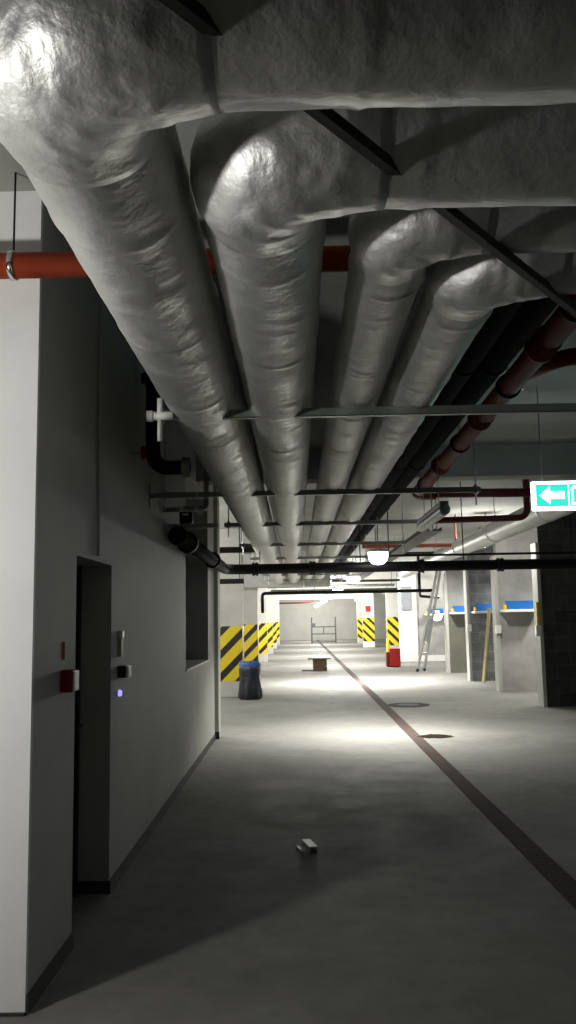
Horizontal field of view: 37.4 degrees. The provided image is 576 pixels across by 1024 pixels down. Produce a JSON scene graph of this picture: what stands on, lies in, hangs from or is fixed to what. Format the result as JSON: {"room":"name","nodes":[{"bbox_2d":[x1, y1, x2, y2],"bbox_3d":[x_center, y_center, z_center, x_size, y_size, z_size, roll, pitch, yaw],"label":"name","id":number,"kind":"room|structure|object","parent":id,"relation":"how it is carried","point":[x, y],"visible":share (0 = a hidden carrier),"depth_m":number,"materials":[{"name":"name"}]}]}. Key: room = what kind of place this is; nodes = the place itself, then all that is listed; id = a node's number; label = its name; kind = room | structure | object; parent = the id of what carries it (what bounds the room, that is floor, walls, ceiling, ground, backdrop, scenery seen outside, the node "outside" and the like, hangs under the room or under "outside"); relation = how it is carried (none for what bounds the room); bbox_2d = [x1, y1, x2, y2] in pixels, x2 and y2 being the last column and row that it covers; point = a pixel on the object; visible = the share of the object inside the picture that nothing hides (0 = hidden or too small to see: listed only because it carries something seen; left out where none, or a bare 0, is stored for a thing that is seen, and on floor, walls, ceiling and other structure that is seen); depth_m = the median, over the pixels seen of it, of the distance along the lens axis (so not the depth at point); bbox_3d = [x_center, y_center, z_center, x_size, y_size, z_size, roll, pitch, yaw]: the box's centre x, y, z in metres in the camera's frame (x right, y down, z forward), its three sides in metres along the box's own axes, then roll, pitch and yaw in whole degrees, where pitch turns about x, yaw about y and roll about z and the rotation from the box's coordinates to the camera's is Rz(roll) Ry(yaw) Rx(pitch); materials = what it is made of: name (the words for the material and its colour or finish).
{"room":"parking garage","nodes":[
{"label":"parking garage","id":0,"kind":"room"},
{"bbox_2d":[0,191,42,1012],"bbox_3d":[-4.557,0.364,3.898,6.810,3.720,0.030,-1,-7,0],"label":"wall","id":1,"kind":"structure","parent":0,"point":[20,300],"depth_m":3.86,"materials":[{"name":"white paint"}]},
{"bbox_2d":[0,1012,24,1016],"bbox_3d":[-4.525,2.200,3.643,6.810,0.012,0.012,-1,-7,0],"label":"baseboard","id":2,"kind":"structure","parent":1,"relation":"attached to","point":[10,1014],"depth_m":3.61,"materials":[{"name":"tile"}]},
{"bbox_2d":[27,203,214,992],"bbox_3d":[-4.511,0.912,8.213,6.810,3.720,8.670,-1,-7,0],"label":"wall","id":3,"kind":"structure","parent":0,"point":[137,746],"depth_m":5.40,"materials":[{"name":"grey paint"}]},
{"bbox_2d":[60,669,78,692],"bbox_3d":[-1.103,0.854,4.298,0.072,0.110,0.100,-1,-7,0],"label":"fire alarm","id":4,"kind":"object","parent":3,"relation":"attached to","point":[69,678],"visible":1,"depth_m":4.25,"materials":[{"name":"red plastic"}]},
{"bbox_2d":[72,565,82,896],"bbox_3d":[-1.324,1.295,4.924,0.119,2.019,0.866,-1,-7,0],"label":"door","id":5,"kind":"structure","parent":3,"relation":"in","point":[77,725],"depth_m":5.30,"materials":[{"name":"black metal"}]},
{"bbox_2d":[97,297,102,555],"bbox_3d":[-1.148,-0.560,5.184,0.017,1.660,0.018,-1,-7,0],"label":"cable conduit","id":6,"kind":"object","parent":3,"relation":"attached to","point":[101,300],"visible":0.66,"depth_m":5.17,"materials":[{"name":"grey paint"}]},
{"bbox_2d":[25,734,215,1014],"bbox_3d":[-1.196,2.641,7.817,0.262,0.075,8.450,-1,-7,0],"label":"baseboard","id":7,"kind":"structure","parent":3,"relation":"attached to","point":[84,887],"depth_m":5.23,"materials":[{"name":"tile"}]},
{"bbox_2d":[118,631,123,656],"bbox_3d":[-1.112,0.876,5.667,0.030,0.170,0.060,-1,-7,0],"label":"cable trunking","id":8,"kind":"object","parent":3,"relation":"attached to","point":[120,633],"visible":1,"depth_m":5.65,"materials":[{"name":"beige plastic"}]},
{"bbox_2d":[118,665,131,695],"bbox_3d":[-1.085,1.121,5.645,0.075,0.202,0.100,-1,-7,0],"label":"card reader","id":9,"kind":"object","parent":3,"relation":"attached to","point":[124,671],"visible":1,"depth_m":5.61,"materials":[{"name":"black plastic"}]},
{"bbox_2d":[131,446,145,459],"bbox_3d":[-1.095,-0.430,6.216,0.105,0.104,0.104,-1,-7,0],"label":"shutoff valve","id":10,"kind":"object","parent":3,"relation":"attached to","point":[142,453],"visible":1,"depth_m":6.19,"materials":[{"name":"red metal"}]},
{"bbox_2d":[141,372,191,477],"bbox_3d":[-0.928,-0.748,6.436,0.375,0.997,0.190,-1,-7,0],"label":"riser pipe","id":11,"kind":"object","parent":3,"relation":"attached to","point":[182,467],"visible":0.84,"depth_m":6.36,"materials":[{"name":"black paint"}]},
{"bbox_2d":[149,483,197,508],"bbox_3d":[-0.940,-0.134,6.983,0.390,0.200,0.080,-1,-7,0],"label":"wall bracket","id":12,"kind":"object","parent":3,"relation":"attached to","point":[151,495],"visible":1,"depth_m":6.96,"materials":[{"name":"metal"}]},
{"bbox_2d":[163,497,208,515],"bbox_3d":[-0.916,-0.042,7.682,0.405,0.160,0.090,-1,-7,0],"label":"valve group","id":13,"kind":"object","parent":3,"relation":"hanging from","point":[184,509],"depth_m":7.68,"materials":[{"name":"metal"}]},
{"bbox_2d":[168,512,218,528],"bbox_3d":[-0.888,0.061,7.966,0.470,0.180,0.080,-1,-7,0],"label":"wall bracket","id":14,"kind":"object","parent":3,"relation":"attached to","point":[185,521],"visible":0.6,"depth_m":7.93,"materials":[{"name":"metal"}]},
{"bbox_2d":[185,499,209,670],"bbox_3d":[-1.251,0.763,10.300,0.350,2.170,2.340,-1,-7,0],"label":"window","id":15,"kind":"structure","parent":3,"relation":"in","point":[190,664],"depth_m":10.37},
{"bbox_2d":[213,485,220,736],"bbox_3d":[-1.085,1.386,12.411,0.155,3.720,0.350,-1,-7,0],"label":"trim","id":16,"kind":"structure","parent":3,"relation":"attached to","point":[217,667],"depth_m":12.27,"materials":[{"name":"grey paint"}]},
{"bbox_2d":[333,302,522,562],"bbox_3d":[1.182,-0.044,12.418,0.184,0.184,22.250,-1,-7,0],"label":"pipe","id":17,"kind":"object","parent":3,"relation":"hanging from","point":[501,316],"visible":0.41,"depth_m":5.57,"materials":[{"name":"metal"}]},
{"bbox_2d":[339,297,557,561],"bbox_3d":[1.364,-0.047,12.416,0.184,0.184,22.250,-1,-7,0],"label":"pipe","id":18,"kind":"object","parent":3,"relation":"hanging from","point":[531,314],"visible":0.63,"depth_m":5.57,"materials":[{"name":"metal"}]},
{"bbox_2d":[0,639,575,1023],"bbox_3d":[0.672,5.826,32.016,16.600,0.200,75.000,-1,-7,0],"label":"floor","id":19,"kind":"structure","parent":0,"point":[412,906],"depth_m":5.57,"materials":[{"name":"concrete"}]},
{"bbox_2d":[220,528,243,696],"bbox_3d":[-1.319,2.243,19.110,0.613,3.720,0.558,-1,-7,0],"label":"column","id":20,"kind":"structure","parent":19,"relation":"on","point":[231,595],"depth_m":18.82,"materials":[{"name":"paint"}]},
{"bbox_2d":[238,660,262,699],"bbox_3d":[-0.811,3.583,18.146,0.534,0.800,0.521,-1,-7,0],"label":"trash can","id":21,"kind":"object","parent":19,"relation":"on","point":[250,688],"visible":1,"depth_m":17.97,"materials":[{"name":"plastic"}]},
{"bbox_2d":[243,554,258,660],"bbox_3d":[-1.241,3.182,26.500,0.613,3.720,0.558,-1,-7,0],"label":"column","id":22,"kind":"structure","parent":19,"relation":"on","point":[250,595],"depth_m":26.21,"materials":[{"name":"paint"}]},
{"bbox_2d":[258,588,267,661],"bbox_3d":[-1.157,4.190,34.436,0.613,3.720,0.558,-1,-7,0],"label":"column","id":23,"kind":"structure","parent":19,"relation":"on","point":[262,617],"depth_m":34.11,"materials":[{"name":"paint"}]},
{"bbox_2d":[267,588,272,653],"bbox_3d":[-1.073,5.198,42.371,0.613,3.720,0.558,-1,-7,0],"label":"column","id":24,"kind":"structure","parent":19,"relation":"on","point":[269,597],"depth_m":42.06,"materials":[{"name":"paint"}]},
{"bbox_2d":[272,595,276,648],"bbox_3d":[-0.989,6.206,50.307,0.613,3.720,0.558,-1,-7,0],"label":"column","id":25,"kind":"structure","parent":19,"relation":"on","point":[273,596],"depth_m":49.98,"materials":[{"name":"paint"}]},
{"bbox_2d":[276,597,279,644],"bbox_3d":[-0.905,7.215,58.243,0.613,3.720,0.558,-1,-7,0],"label":"column","id":26,"kind":"structure","parent":19,"relation":"on","point":[277,598],"depth_m":57.97,"materials":[{"name":"paint"}]},
{"bbox_2d":[296,839,317,852],"bbox_3d":[0.135,2.421,6.158,0.107,0.045,0.220,1,-7,-13],"label":"profile offcut","id":27,"kind":"object","parent":19,"relation":"on","point":[307,843],"visible":1,"depth_m":6.13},
{"bbox_2d":[302,657,329,670],"bbox_3d":[0.913,5.006,27.984,0.940,0.400,0.600,-1,-7,0],"label":"wooden box","id":28,"kind":"object","parent":19,"relation":"on","point":[319,663],"visible":1,"depth_m":27.78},
{"bbox_2d":[311,617,336,643],"bbox_3d":[2.493,8.261,59.410,1.755,1.820,0.100,-1,-7,0],"label":"frame","id":29,"kind":"object","parent":19,"relation":"on","point":[312,624],"visible":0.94,"depth_m":59.37,"materials":[{"name":"metal"}]},
{"bbox_2d":[356,595,362,643],"bbox_3d":[5.108,7.056,57.821,0.808,3.720,0.608,-1,-7,0],"label":"column","id":30,"kind":"structure","parent":19,"relation":"on","point":[359,603],"depth_m":57.50,"materials":[{"name":"paint"}]},
{"bbox_2d":[362,593,374,646],"bbox_3d":[4.699,6.054,49.888,0.658,3.720,0.608,-1,-7,0],"label":"column","id":31,"kind":"structure","parent":19,"relation":"on","point":[368,628],"depth_m":49.53,"materials":[{"name":"white paint"}]},
{"bbox_2d":[385,584,399,647],"bbox_3d":[5.150,5.036,41.948,0.588,3.720,0.608,-1,-7,0],"label":"column","id":32,"kind":"structure","parent":19,"relation":"on","point":[391,599],"depth_m":41.63,"materials":[{"name":"paint"}]},
{"bbox_2d":[385,648,400,666],"bbox_3d":[3.614,5.007,29.228,0.480,0.620,0.375,-1,-7,0],"label":"box","id":33,"kind":"object","parent":19,"relation":"on","point":[393,657],"visible":1,"depth_m":29.08,"materials":[{"name":"red plastic"}]},
{"bbox_2d":[388,703,429,706],"bbox_3d":[2.302,3.684,16.242,0.800,0.012,0.800,-1,-7,0],"label":"manhole cover","id":34,"kind":"object","parent":19,"relation":"on","point":[392,704],"visible":1,"depth_m":16.20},
{"bbox_2d":[416,571,441,671],"bbox_3d":[4.394,3.388,26.520,0.951,3.139,0.426,-2,-7,4],"label":"ladder","id":35,"kind":"object","parent":19,"relation":"on","point":[429,622],"visible":0.97,"depth_m":26.45,"materials":[{"name":"metal"}]},
{"bbox_2d":[417,734,453,738],"bbox_3d":[2.043,3.123,11.876,0.570,0.029,0.399,-1,-7,0],"label":"manhole cover","id":36,"kind":"object","parent":19,"relation":"on","point":[429,736],"visible":1,"depth_m":11.81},
{"bbox_2d":[317,640,575,908],"bbox_3d":[2.031,6.133,35.440,0.160,0.008,67.900,-1,-7,0],"label":"channel","id":37,"kind":"object","parent":19,"relation":"on","point":[560,879],"visible":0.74,"depth_m":7.08,"materials":[{"name":"metal"}]},
{"bbox_2d":[482,608,490,682],"bbox_3d":[4.989,3.341,21.358,0.066,1.846,0.503,-8,-10,43],"label":"plank","id":38,"kind":"object","parent":19,"relation":"on","point":[488,609],"visible":1,"depth_m":21.33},
{"bbox_2d":[0,117,575,563],"bbox_3d":[0.604,1.938,32.510,16.600,0.200,75.000,-1,-7,0],"label":"ceiling","id":39,"kind":"structure","parent":0,"point":[559,385],"depth_m":8.94,"materials":[{"name":"concrete"}]},
{"bbox_2d":[6,172,18,280],"bbox_3d":[-1.252,-1.310,3.889,0.024,0.516,0.133,-1,-7,0],"label":"clamp","id":40,"kind":"object","parent":39,"relation":"hanging from","point":[9,254],"visible":0.72,"depth_m":3.86,"materials":[{"name":"metal"}]},
{"bbox_2d":[204,468,208,491],"bbox_3d":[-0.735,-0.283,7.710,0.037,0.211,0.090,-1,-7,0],"label":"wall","id":41,"kind":"structure","parent":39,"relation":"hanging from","point":[206,477],"depth_m":7.71,"materials":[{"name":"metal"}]},
{"bbox_2d":[220,527,243,583],"bbox_3d":[-1.234,0.734,16.654,0.730,1.350,0.100,-1,-7,0],"label":"hanger","id":42,"kind":"object","parent":39,"relation":"hanging from","point":[222,581],"visible":0.34,"depth_m":16.54,"materials":[{"name":"black paint"}]},
{"bbox_2d":[220,547,255,552],"bbox_3d":[-0.953,0.291,15.095,1.035,0.875,0.110,-1,-7,0],"label":"pipe","id":43,"kind":"object","parent":39,"relation":"hanging from","point":[222,549],"visible":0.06,"depth_m":15.00,"materials":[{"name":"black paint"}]},
{"bbox_2d":[243,574,329,588],"bbox_3d":[-1.011,1.713,25.247,4.500,1.130,0.560,-1,-7,0],"label":"beam","id":44,"kind":"structure","parent":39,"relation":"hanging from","point":[250,581],"depth_m":24.94,"materials":[{"name":"concrete"}]},
{"bbox_2d":[279,602,313,603],"bbox_3d":[0.215,6.685,65.683,3.500,0.830,0.120,-1,-7,0],"label":"pipe","id":45,"kind":"object","parent":39,"relation":"hanging from","point":[282,602],"visible":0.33,"depth_m":65.58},
{"bbox_2d":[267,575,342,584],"bbox_3d":[0.462,1.465,23.600,2.120,1.105,0.047,-1,-7,0],"label":"hanger","id":46,"kind":"object","parent":39,"relation":"hanging from","point":[341,578],"visible":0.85,"depth_m":23.53,"materials":[{"name":"metal"}]},
{"bbox_2d":[263,558,348,580],"bbox_3d":[0.432,1.112,20.823,2.120,1.105,0.047,-1,-7,0],"label":"hanger","id":47,"kind":"object","parent":39,"relation":"hanging from","point":[264,575],"visible":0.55,"depth_m":20.75,"materials":[{"name":"metal"}]},
{"bbox_2d":[250,534,367,561],"bbox_3d":[0.373,0.406,15.268,2.120,1.105,0.047,-1,-7,0],"label":"hanger","id":48,"kind":"object","parent":39,"relation":"hanging from","point":[365,556],"visible":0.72,"depth_m":15.19,"materials":[{"name":"metal"}]},
{"bbox_2d":[159,401,480,510],"bbox_3d":[0.268,-0.583,7.481,2.805,1.105,0.047,-1,-7,0],"label":"hanger","id":49,"kind":"object","parent":39,"relation":"hanging from","point":[475,488],"visible":0.82,"depth_m":7.41,"materials":[{"name":"metal"}]},
{"bbox_2d":[240,494,405,554],"bbox_3d":[0.504,0.057,12.538,2.440,1.105,0.047,-1,-7,0],"label":"hanger","id":50,"kind":"object","parent":39,"relation":"hanging from","point":[243,545],"visible":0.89,"depth_m":12.46,"materials":[{"name":"metal"}]},
{"bbox_2d":[224,460,433,536],"bbox_3d":[0.476,-0.284,9.860,2.440,1.105,0.047,-1,-7,0],"label":"hanger","id":51,"kind":"object","parent":39,"relation":"hanging from","point":[228,524],"visible":0.54,"depth_m":9.79,"materials":[{"name":"metal"}]},
{"bbox_2d":[271,588,397,591],"bbox_3d":[2.005,2.945,36.400,5.500,0.865,0.090,-1,-7,0],"label":"pipe","id":52,"kind":"object","parent":39,"relation":"hanging from","point":[352,588],"visible":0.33,"depth_m":36.32,"materials":[{"name":"metal"}]},
{"bbox_2d":[284,572,394,587],"bbox_3d":[1.610,2.410,32.137,4.800,0.865,0.090,-1,-7,0],"label":"pipe","id":53,"kind":"object","parent":39,"relation":"hanging from","point":[391,584],"visible":0.46,"depth_m":32.05,"materials":[{"name":"metal"}]},
{"bbox_2d":[261,556,434,612],"bbox_3d":[1.981,2.410,28.404,5.795,1.820,0.110,-1,-7,0],"label":"pipe","id":54,"kind":"object","parent":39,"relation":"hanging from","point":[419,589],"visible":0.85,"depth_m":28.33,"materials":[{"name":"metal"}]},
{"bbox_2d":[345,558,359,583],"bbox_3d":[1.711,1.333,22.596,0.395,1.140,0.395,-1,-7,0],"label":"lamp","id":55,"kind":"object","parent":39,"relation":"hanging from","point":[352,578],"visible":0.96,"depth_m":22.41,"materials":[{"name":"white plastic"}]},
{"bbox_2d":[346,576,359,583],"bbox_3d":[1.719,1.806,22.535,0.372,0.185,0.372,-1,-7,0],"label":"diffuser","id":56,"kind":"object","parent":55,"relation":"attached to","point":[350,579],"depth_m":22.40,"materials":[{"name":"white"}]},
{"bbox_2d":[355,587,370,601],"bbox_3d":[3.325,3.334,37.914,0.700,1.300,0.070,-1,-7,0],"label":"exit sign","id":57,"kind":"object","parent":39,"relation":"hanging from","point":[357,598],"visible":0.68,"depth_m":37.82,"materials":[{"name":"white plastic"}]},
{"bbox_2d":[153,396,575,440],"bbox_3d":[0.451,-0.950,4.622,2.380,1.105,0.047,-1,-7,0],"label":"hanger","id":58,"kind":"object","parent":39,"relation":"hanging from","point":[546,408],"visible":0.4,"depth_m":4.55,"materials":[{"name":"metal"}]},
{"bbox_2d":[146,398,172,440],"bbox_3d":[-0.679,-0.487,4.514,0.135,0.230,0.079,-1,-7,0],"label":"pipe tee","id":59,"kind":"object","parent":58,"relation":"attached to","point":[159,415],"visible":1,"depth_m":4.49,"materials":[{"name":"white plastic"}]},
{"bbox_2d":[0,0,575,583],"bbox_3d":[4.046,0.348,13.199,9.301,0.455,23.642,-1,-7,0],"label":"insulated pipe","id":60,"kind":"object","parent":58,"relation":"on","point":[94,93],"visible":0.89,"depth_m":1.71,"materials":[{"name":"metal"}]},
{"bbox_2d":[190,103,575,583],"bbox_3d":[4.268,0.375,13.449,8.861,0.415,23.133,-1,-7,0],"label":"insulated pipe","id":61,"kind":"object","parent":58,"relation":"on","point":[265,185],"visible":0.75,"depth_m":2.18,"materials":[{"name":"metal"}]},
{"bbox_2d":[303,206,575,580],"bbox_3d":[4.506,0.402,13.684,8.390,0.308,22.655,-1,-7,0],"label":"insulated pipe","id":62,"kind":"object","parent":58,"relation":"on","point":[392,250],"visible":0.75,"depth_m":2.91,"materials":[{"name":"metal"}]},
{"bbox_2d":[314,252,575,580],"bbox_3d":[4.659,0.421,13.841,8.088,0.328,22.337,-1,-7,0],"label":"insulated pipe","id":63,"kind":"object","parent":58,"relation":"on","point":[457,296],"visible":0.71,"depth_m":3.53,"materials":[{"name":"metal"}]},
{"bbox_2d":[330,560,399,582],"bbox_3d":[1.591,2.146,30.457,4.800,0.765,0.090,-1,-7,0],"label":"pipe","id":64,"kind":"object","parent":39,"relation":"hanging from","point":[365,580],"visible":0.45,"depth_m":30.37,"materials":[{"name":"metal"}]},
{"bbox_2d":[158,0,575,317],"bbox_3d":[0.345,-1.307,2.274,0.026,0.985,2.960,-7,-9,38],"label":"support bar","id":65,"kind":"object","parent":39,"relation":"hanging from","point":[193,12],"visible":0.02,"depth_m":2.04,"materials":[{"name":"black metal"}]},
{"bbox_2d":[168,480,575,575],"bbox_3d":[3.787,-0.124,10.422,9.755,1.395,5.385,-1,-7,0],"label":"pipe","id":66,"kind":"object","parent":39,"relation":"hanging from","point":[187,542],"visible":0.99,"depth_m":12.86,"materials":[{"name":"black paint"}]},
{"bbox_2d":[368,516,387,564],"bbox_3d":[1.327,0.147,12.669,0.312,1.280,0.312,-1,-7,0],"label":"lamp","id":67,"kind":"object","parent":39,"relation":"hanging from","point":[377,556],"visible":0.96,"depth_m":12.50,"materials":[{"name":"white plastic"}]},
{"bbox_2d":[368,552,387,564],"bbox_3d":[1.337,0.690,12.600,0.294,0.185,0.294,-1,-7,0],"label":"diffuser","id":68,"kind":"object","parent":67,"relation":"attached to","point":[377,558],"depth_m":12.49,"materials":[{"name":"white"}]},
{"bbox_2d":[196,443,575,484],"bbox_3d":[0.376,-0.570,10.452,16.600,0.385,0.300,-1,-7,0],"label":"beam","id":69,"kind":"structure","parent":39,"relation":"attached to","point":[495,461],"depth_m":10.29,"materials":[{"name":"concrete"}]},
{"bbox_2d":[347,500,441,583],"bbox_3d":[2.368,1.213,23.410,0.304,0.720,20.200,-1,-7,0],"label":"cable tray","id":70,"kind":"object","parent":39,"relation":"hanging from","point":[417,538],"visible":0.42,"depth_m":15.74,"materials":[{"name":"metal"}]},
{"bbox_2d":[347,527,441,583],"bbox_3d":[2.371,1.541,23.369,0.300,0.060,20.200,-1,-7,0],"label":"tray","id":71,"kind":"object","parent":70,"relation":"on","point":[417,538],"depth_m":15.73,"materials":[{"name":"metal"}]},
{"bbox_2d":[362,515,456,548],"bbox_3d":[2.460,0.399,17.262,1.920,0.660,0.080,-1,-7,0],"label":"pipe","id":72,"kind":"object","parent":39,"relation":"hanging from","point":[433,544],"visible":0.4,"depth_m":17.20,"materials":[{"name":"metal"}]},
{"bbox_2d":[375,528,484,553],"bbox_3d":[3.225,0.680,19.638,2.600,0.645,0.090,-1,-7,0],"label":"pipe","id":73,"kind":"object","parent":39,"relation":"hanging from","point":[480,551],"visible":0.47,"depth_m":19.56,"materials":[{"name":"metal"}]},
{"bbox_2d":[416,451,449,531],"bbox_3d":[1.390,-0.461,8.335,0.100,1.170,1.550,-1,-7,0],"label":"tube light","id":74,"kind":"object","parent":39,"relation":"hanging from","point":[441,509],"visible":0.96,"depth_m":7.93,"materials":[{"name":"metal"}]},
{"bbox_2d":[416,504,449,531],"bbox_3d":[1.400,0.070,8.268,0.100,0.100,1.550,-1,-7,0],"label":"diffuser","id":75,"kind":"object","parent":74,"relation":"attached to","point":[439,511],"depth_m":8.01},
{"bbox_2d":[450,423,471,453],"bbox_3d":[1.504,-0.836,7.449,0.188,0.653,0.032,-1,-7,0],"label":"clamp","id":76,"kind":"object","parent":39,"relation":"hanging from","point":[451,446],"visible":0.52,"depth_m":7.40,"materials":[{"name":"metal"}]},
{"bbox_2d":[387,511,575,556],"bbox_3d":[2.983,0.078,12.862,3.050,1.152,0.036,-1,-7,0],"label":"pipe","id":77,"kind":"object","parent":39,"relation":"hanging from","point":[563,552],"visible":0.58,"depth_m":12.78,"materials":[{"name":"metal"}]},
{"bbox_2d":[435,479,529,523],"bbox_3d":[2.477,-0.283,11.099,1.343,0.862,0.084,-1,-7,0],"label":"pipe","id":78,"kind":"object","parent":39,"relation":"hanging from","point":[525,482],"visible":0.71,"depth_m":11.02,"materials":[{"name":"metal"}]},
{"bbox_2d":[399,480,575,577],"bbox_3d":[3.426,0.172,14.811,0.344,0.862,22.500,-1,-7,0],"label":"ventilation duct","id":79,"kind":"object","parent":39,"relation":"hanging from","point":[494,532],"visible":0.64,"depth_m":13.64,"materials":[{"name":"metal"}]},
{"bbox_2d":[412,294,575,499],"bbox_3d":[2.108,-0.829,5.926,1.453,0.316,8.396,-1,-7,0],"label":"drain pipe","id":80,"kind":"object","parent":39,"relation":"hanging from","point":[540,355],"visible":0.84,"depth_m":5.50,"materials":[{"name":"metal"}]},
{"bbox_2d":[495,366,523,399],"bbox_3d":[1.492,-1.068,5.765,0.188,0.618,0.032,-1,-7,0],"label":"clamp","id":81,"kind":"object","parent":39,"relation":"hanging from","point":[498,392],"visible":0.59,"depth_m":5.72,"materials":[{"name":"metal"}]},
{"bbox_2d":[530,387,575,510],"bbox_3d":[2.513,-0.581,7.684,0.660,1.135,0.070,-1,-7,0],"label":"exit sign","id":82,"kind":"object","parent":39,"relation":"hanging from","point":[545,495],"visible":1,"depth_m":7.60,"materials":[{"name":"teal"}]},
{"bbox_2d":[559,294,575,323],"bbox_3d":[1.482,-1.259,4.378,0.188,0.589,0.032,-1,-7,0],"label":"clamp","id":83,"kind":"object","parent":39,"relation":"hanging from","point":[563,313],"visible":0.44,"depth_m":4.33,"materials":[{"name":"metal"}]},
{"bbox_2d":[272,586,384,589],"bbox_3d":[0.718,3.652,42.549,16.600,0.670,0.350,-1,-7,0],"label":"trim","id":84,"kind":"structure","parent":0,"point":[371,586],"depth_m":42.34,"materials":[{"name":"metal"}]},
{"bbox_2d":[276,593,384,596],"bbox_3d":[0.802,4.660,50.485,16.600,0.670,0.350,-1,-7,0],"label":"trim","id":85,"kind":"structure","parent":0,"point":[352,593],"depth_m":50.27,"materials":[{"name":"concrete"}]},
{"bbox_2d":[279,595,384,599],"bbox_3d":[0.886,5.668,58.420,16.600,0.670,0.350,-1,-7,0],"label":"trim","id":86,"kind":"structure","parent":0,"point":[342,596],"depth_m":58.20,"materials":[{"name":"concrete"}]},
{"bbox_2d":[279,598,386,640],"bbox_3d":[1.033,8.624,69.586,16.600,3.720,0.250,-1,-7,0],"label":"wall","id":87,"kind":"structure","parent":0,"point":[294,619],"depth_m":69.42,"materials":[{"name":"grey paint"}]},
{"bbox_2d":[330,572,396,584],"bbox_3d":[0.634,2.644,34.613,16.600,0.670,0.350,-1,-7,0],"label":"beam","id":88,"kind":"structure","parent":0,"point":[376,575],"depth_m":34.41,"materials":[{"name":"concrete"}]},
{"bbox_2d":[397,572,418,661],"bbox_3d":[4.645,3.909,33.024,0.640,3.720,0.600,-1,-7,0],"label":"wall","id":89,"kind":"structure","parent":0,"point":[408,631],"depth_m":32.67,"materials":[{"name":"white paint"}]},
{"bbox_2d":[400,587,411,609],"bbox_3d":[4.542,3.328,32.720,0.420,0.900,0.149,-1,-7,0],"label":"upper cabinet","id":90,"kind":"object","parent":89,"relation":"attached to","point":[405,598],"visible":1,"depth_m":32.64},
{"bbox_2d":[416,571,444,655],"bbox_3d":[6.953,3.850,32.881,3.980,3.720,0.250,-1,-7,0],"label":"wall","id":91,"kind":"structure","parent":0,"point":[437,642],"depth_m":32.74,"materials":[{"name":"concrete"}]},
{"bbox_2d":[418,655,445,660],"bbox_3d":[6.982,5.567,32.511,3.980,0.220,0.050,-1,-7,0],"label":"baseboard","id":92,"kind":"structure","parent":91,"relation":"attached to","point":[430,657],"depth_m":32.50,"materials":[{"name":"white paint"}]},
{"bbox_2d":[445,556,464,614],"bbox_3d":[6.859,2.962,25.883,4.020,3.720,0.240,-1,-7,0],"label":"wall","id":93,"kind":"structure","parent":0,"point":[455,586],"depth_m":25.86,"materials":[{"name":"concrete"}]},
{"bbox_2d":[442,573,450,672],"bbox_3d":[4.816,3.357,25.854,0.080,3.000,0.340,-1,-7,0],"label":"trim","id":94,"kind":"structure","parent":93,"relation":"attached to","point":[444,575],"depth_m":25.75,"materials":[{"name":"paint"}]},
{"bbox_2d":[449,606,464,613],"bbox_3d":[5.265,2.936,25.499,0.800,0.250,0.559,-1,-7,0],"label":"wall shelf","id":95,"kind":"object","parent":93,"relation":"attached to","point":[458,609],"visible":0.55,"depth_m":25.40,"materials":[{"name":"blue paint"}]},
{"bbox_2d":[448,614,466,672],"bbox_3d":[6.827,3.928,25.586,3.915,1.730,0.095,-1,-7,0],"label":"panel","id":96,"kind":"object","parent":93,"relation":"attached to","point":[457,632],"visible":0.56,"depth_m":25.55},
{"bbox_2d":[465,544,494,680],"bbox_3d":[6.792,2.515,22.361,4.080,3.720,0.240,-1,-7,0],"label":"wall","id":97,"kind":"structure","parent":0,"point":[479,580],"depth_m":22.22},
{"bbox_2d":[463,570,472,680],"bbox_3d":[4.724,2.910,22.333,0.070,3.000,0.340,-1,-7,0],"label":"trim","id":98,"kind":"structure","parent":97,"relation":"attached to","point":[465,572],"depth_m":22.24,"materials":[{"name":"grey paint"}]},
{"bbox_2d":[470,603,491,612],"bbox_3d":[5.198,2.489,21.978,0.860,0.250,0.559,-1,-7,0],"label":"wall shelf","id":99,"kind":"object","parent":97,"relation":"attached to","point":[482,608],"visible":0.55,"depth_m":21.94,"materials":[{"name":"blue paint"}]},
{"bbox_2d":[493,528,537,691],"bbox_3d":[6.747,2.095,19.058,4.100,3.720,0.240,-1,-7,0],"label":"wall","id":100,"kind":"structure","parent":0,"point":[518,645],"depth_m":18.91,"materials":[{"name":"concrete"}]},
{"bbox_2d":[490,556,502,691],"bbox_3d":[4.664,2.491,19.030,0.080,3.000,0.340,-1,-7,0],"label":"trim","id":101,"kind":"structure","parent":100,"relation":"attached to","point":[494,576],"depth_m":18.93,"materials":[{"name":"grey paint"}]},
{"bbox_2d":[500,600,533,611],"bbox_3d":[5.129,2.076,18.724,0.830,0.250,0.459,-1,-7,0],"label":"wall shelf","id":102,"kind":"object","parent":100,"relation":"attached to","point":[513,606],"visible":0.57,"depth_m":18.66,"materials":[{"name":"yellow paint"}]},
{"bbox_2d":[534,512,575,706],"bbox_3d":[6.723,1.683,15.814,4.080,3.720,0.240,-1,-7,0],"label":"wall","id":103,"kind":"structure","parent":0,"point":[558,586],"depth_m":15.69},
{"bbox_2d":[535,602,541,635],"bbox_3d":[4.576,1.963,15.579,0.100,0.620,0.099,-1,-7,0],"label":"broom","id":104,"kind":"object","parent":103,"relation":"attached to","point":[538,630],"visible":1,"depth_m":15.56,"materials":[{"name":"yellow plastic"}]},
{"bbox_2d":[530,543,547,706],"bbox_3d":[4.657,2.079,15.786,0.065,3.000,0.340,-1,-7,0],"label":"trim","id":105,"kind":"structure","parent":103,"relation":"attached to","point":[536,578],"depth_m":15.69,"materials":[{"name":"grey paint"}]},
{"bbox_3d":[-7.786,4.038,32.332,0.250,3.720,75.000,-1,-7,0],"label":"wall","id":106,"kind":"structure","parent":0,"visible":0},
{"bbox_2d":[0,245,350,278],"bbox_3d":[-3.684,-1.075,3.885,8.590,0.132,0.132,-1,-7,0],"label":"pipe","id":107,"kind":"object","parent":106,"relation":"attached to","point":[58,264],"visible":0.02,"depth_m":3.81,"materials":[{"name":"metal"}]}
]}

